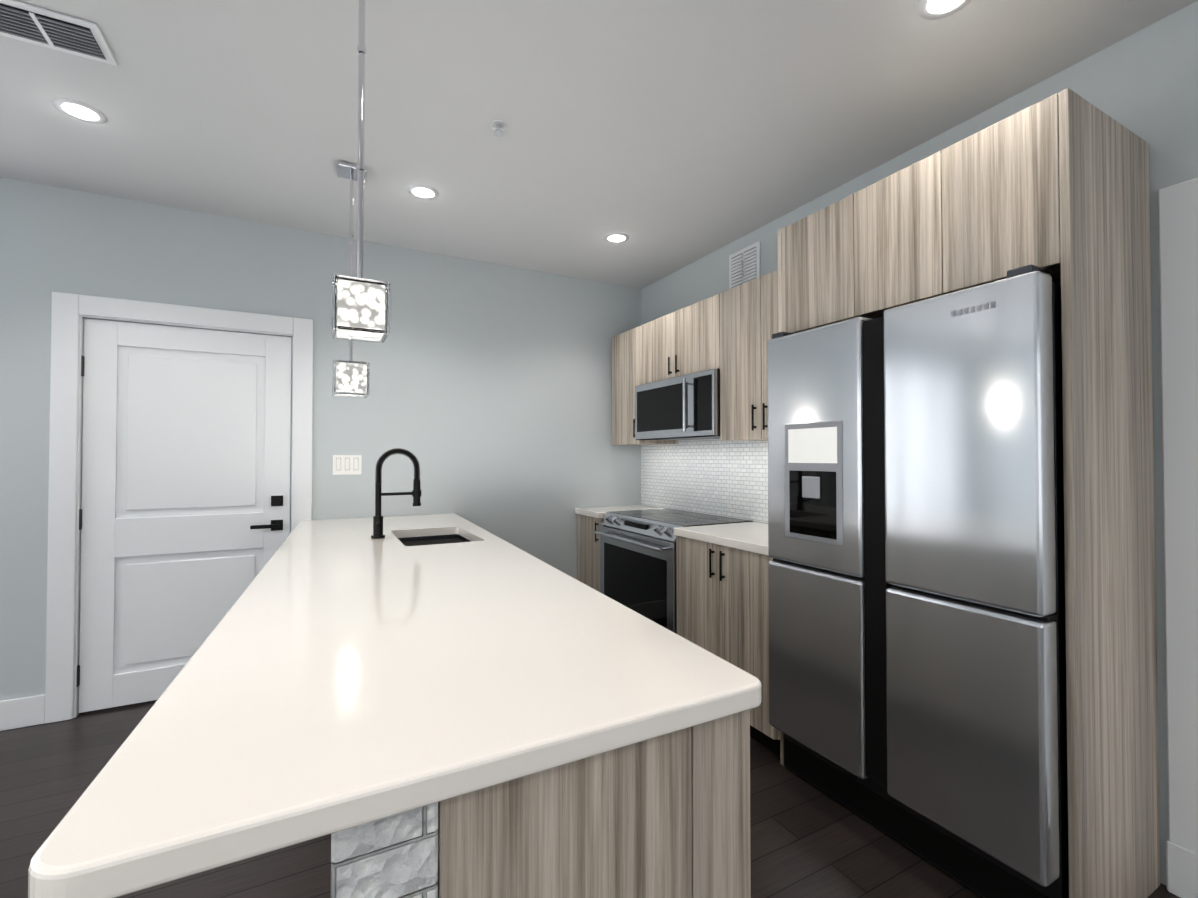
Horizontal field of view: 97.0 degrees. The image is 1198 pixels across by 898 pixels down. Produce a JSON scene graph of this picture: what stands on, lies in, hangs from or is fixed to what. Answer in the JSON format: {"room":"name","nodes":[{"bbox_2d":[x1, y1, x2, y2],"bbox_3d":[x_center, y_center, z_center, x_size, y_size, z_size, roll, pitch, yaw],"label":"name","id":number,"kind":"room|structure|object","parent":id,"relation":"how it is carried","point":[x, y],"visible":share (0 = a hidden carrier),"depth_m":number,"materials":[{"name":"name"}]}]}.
{"room":"kitchen","nodes":[
{"label":"kitchen","id":0,"kind":"room"},
{"bbox_2d":[0,177,639,700],"bbox_3d":[-2.358,0.021,2.849,6.000,2.630,0.120,0,-1,-28],"label":"wall","id":1,"kind":"structure","parent":0,"point":[486,403],"depth_m":3.31,"materials":[{"name":"grey paint"}]},
{"bbox_2d":[0,694,44,730],"bbox_3d":[-2.910,1.260,2.461,0.499,0.140,0.015,0,-1,-28],"label":"baseboard","id":2,"kind":"structure","parent":1,"relation":"attached to","point":[22,712],"depth_m":2.53,"materials":[{"name":"white"}]},
{"bbox_2d":[45,292,312,723],"bbox_3d":[-2.217,0.284,2.909,1.130,2.105,0.140,0,-1,-28],"label":"door frame","id":3,"kind":"structure","parent":1,"relation":"attached to","point":[70,312],"depth_m":2.63,"materials":[{"name":"white wood"}]},
{"bbox_2d":[76,318,291,712],"bbox_3d":[-2.203,0.333,2.867,0.922,1.982,0.100,0,-1,-28],"label":"door","id":4,"kind":"structure","parent":1,"relation":"in","point":[184,519],"depth_m":2.83,"materials":[{"name":"white wood"}]},
{"bbox_2d":[333,455,361,474],"bbox_3d":[-1.525,0.096,3.215,0.160,0.120,0.010,0,-1,-28],"label":"switch plate","id":5,"kind":"object","parent":1,"relation":"attached to","point":[347,464],"visible":1,"depth_m":3.21,"materials":[{"name":"white plastic"}]},
{"bbox_2d":[0,700,1179,897],"bbox_3d":[-1.000,1.327,0.284,6.260,0.060,8.290,0,-1,-28],"label":"floor","id":6,"kind":"structure","parent":0,"point":[808,839],"depth_m":1.78,"materials":[{"name":"brown wood"}]},
{"bbox_2d":[331,713,750,897],"bbox_3d":[-0.633,0.884,2.045,0.776,0.879,2.884,0,-1,-28],"label":"kitchen island","id":7,"kind":"object","parent":6,"relation":"on","point":[670,818],"depth_m":0.75,"materials":[{"name":"brown wood"}]},
{"bbox_2d":[28,513,761,897],"bbox_3d":[-0.732,0.423,1.987,1.042,0.040,2.906,0,-1,-28],"label":"island countertop","id":8,"kind":"structure","parent":7,"relation":"on","point":[358,682],"depth_m":0.81,"materials":[{"name":"white stone"}]},
{"bbox_2d":[371,448,420,538],"bbox_3d":[-0.933,0.202,2.459,0.221,0.415,0.117,0,-1,-28],"label":"faucet","id":9,"kind":"object","parent":8,"relation":"on","point":[415,493],"visible":1,"depth_m":2.45,"materials":[{"name":"black metal"}]},
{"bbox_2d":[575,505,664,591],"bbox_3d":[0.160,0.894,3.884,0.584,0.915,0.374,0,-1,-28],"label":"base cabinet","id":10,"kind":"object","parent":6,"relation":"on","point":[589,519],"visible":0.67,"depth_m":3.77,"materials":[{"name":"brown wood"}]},
{"bbox_2d":[595,508,752,633],"bbox_3d":[0.427,0.883,3.329,0.631,0.920,0.850,0,-1,-28],"label":"range","id":11,"kind":"object","parent":6,"relation":"on","point":[637,561],"visible":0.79,"depth_m":3.15,"materials":[{"name":"silver metal"}]},
{"bbox_2d":[674,522,779,755],"bbox_3d":[0.809,0.875,2.657,0.584,0.915,0.689,0,-1,-28],"label":"base cabinet","id":12,"kind":"object","parent":6,"relation":"on","point":[722,578],"visible":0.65,"depth_m":2.48,"materials":[{"name":"brown wood"}]},
{"bbox_2d":[767,264,1068,897],"bbox_3d":[1.171,0.423,1.899,0.620,1.797,0.936,0,-1,-28],"label":"fridge","id":13,"kind":"object","parent":6,"relation":"on","point":[917,669],"visible":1,"depth_m":1.59,"materials":[{"name":"silver metal"}]},
{"bbox_2d":[778,88,1159,897],"bbox_3d":[1.229,0.192,1.934,0.528,2.260,0.995,0,-1,-28],"label":"tall cabinet","id":14,"kind":"object","parent":6,"relation":"on","point":[1058,186],"visible":0.83,"depth_m":1.51,"materials":[{"name":"brown wood"}]},
{"bbox_2d":[0,0,1197,288],"bbox_3d":[-0.719,-1.381,-0.206,6.260,0.080,7.090,0,-1,-28],"label":"ceiling","id":15,"kind":"structure","parent":0,"point":[668,136],"depth_m":2.02,"materials":[{"name":"white paint"}]},
{"bbox_2d":[0,0,117,65],"bbox_3d":[-1.729,-1.305,1.649,0.310,0.014,0.195,0,-1,-28],"label":"ceiling vent","id":16,"kind":"object","parent":15,"relation":"in","point":[28,23],"visible":1,"depth_m":1.65,"materials":[{"name":"white metal"}]},
{"bbox_2d":[53,98,106,123],"bbox_3d":[-2.004,-1.304,2.049,0.150,0.006,0.150,0,-1,-28],"label":"recessed light","id":17,"kind":"object","parent":15,"relation":"in","point":[82,110],"visible":1,"depth_m":2.04,"materials":[{"name":"white plastic"}]},
{"bbox_2d":[332,160,369,397],"bbox_3d":[-1.149,-0.773,2.459,0.150,1.054,0.150,0,-1,-28],"label":"pendant light","id":18,"kind":"object","parent":15,"relation":"hanging from","point":[350,377],"visible":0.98,"depth_m":2.41,"materials":[{"name":"white glass"}]},
{"bbox_2d":[331,0,389,342],"bbox_3d":[-0.604,-0.801,1.346,0.128,1.032,0.128,0,-1,-28],"label":"pendant light","id":19,"kind":"object","parent":15,"relation":"hanging from","point":[360,307],"visible":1,"depth_m":1.30,"materials":[{"name":"white glass"}]},
{"bbox_2d":[407,184,438,199],"bbox_3d":[-0.887,-1.294,2.675,0.150,0.006,0.150,0,-1,-28],"label":"recessed light","id":20,"kind":"object","parent":15,"relation":"in","point":[426,192],"visible":1,"depth_m":2.66,"materials":[{"name":"white plastic"}]},
{"bbox_2d":[490,120,506,136],"bbox_3d":[-0.404,-1.288,2.138,0.070,0.034,0.070,0,-1,-28],"label":"sprinkler","id":21,"kind":"object","parent":15,"relation":"attached to","point":[498,127],"visible":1,"depth_m":2.13,"materials":[{"name":"white metal"}]},
{"bbox_2d":[604,233,628,242],"bbox_3d":[0.107,-1.286,3.235,0.150,0.006,0.150,0,-1,-28],"label":"recessed light","id":22,"kind":"object","parent":15,"relation":"in","point":[616,237],"visible":1,"depth_m":3.22,"materials":[{"name":"white plastic"}]},
{"bbox_2d":[918,0,971,19],"bbox_3d":[1.014,-1.311,1.543,0.150,0.006,0.150,0,-1,-28],"label":"recessed light","id":23,"kind":"object","parent":15,"relation":"in","point":[926,8],"visible":1,"depth_m":1.57,"materials":[{"name":"white"}]},
{"bbox_2d":[640,1,1197,885],"bbox_3d":[1.994,-0.004,1.210,0.120,2.630,7.090,0,-1,-28],"label":"wall","id":24,"kind":"structure","parent":0,"point":[1146,81],"depth_m":1.65,"materials":[{"name":"grey paint"}]},
{"bbox_2d":[612,328,677,444],"bbox_3d":[0.327,-0.437,3.873,0.318,0.805,0.394,0,-1,-28],"label":"upper cabinet","id":25,"kind":"object","parent":24,"relation":"attached to","point":[623,344],"depth_m":3.80,"materials":[{"name":"brown wood"}]},
{"bbox_2d":[636,295,715,385],"bbox_3d":[0.610,-0.644,3.341,0.318,0.408,0.815,0,-1,-28],"label":"upper cabinet","id":26,"kind":"object","parent":24,"relation":"attached to","point":[681,342],"depth_m":3.24,"materials":[{"name":"brown wood"}]},
{"bbox_2d":[635,369,719,439],"bbox_3d":[0.568,-0.248,3.313,0.413,0.369,0.809,0,-1,-28],"label":"microwave","id":27,"kind":"object","parent":26,"relation":"attached to","point":[685,407],"visible":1,"depth_m":3.15,"materials":[{"name":"silver metal"}]},
{"bbox_2d":[641,439,767,522],"bbox_3d":[0.786,0.178,3.353,0.008,0.499,1.923,0,-1,-28],"label":"backsplash","id":28,"kind":"structure","parent":24,"relation":"attached to","point":[717,477],"depth_m":3.47,"materials":[{"name":"tile"}]},
{"bbox_2d":[729,241,760,288],"bbox_3d":[0.873,-1.069,3.196,0.017,0.280,0.260,0,-1,-28],"label":"air vent","id":29,"kind":"object","parent":24,"relation":"in","point":[744,265],"visible":0.77,"depth_m":3.18,"materials":[{"name":"white metal"}]},
{"bbox_2d":[716,270,777,440],"bbox_3d":[0.945,-0.455,2.706,0.318,0.805,0.614,0,-1,-28],"label":"upper cabinet","id":30,"kind":"object","parent":24,"relation":"attached to","point":[728,333],"depth_m":2.73,"materials":[{"name":"brown wood"}]},
{"bbox_2d":[1158,177,1197,897],"bbox_3d":[1.960,0.257,1.113,0.026,2.105,1.104,0,-1,-28],"label":"trim","id":31,"kind":"structure","parent":24,"relation":"attached to","point":[1178,233],"depth_m":1.56,"materials":[{"name":"white"}]}
]}

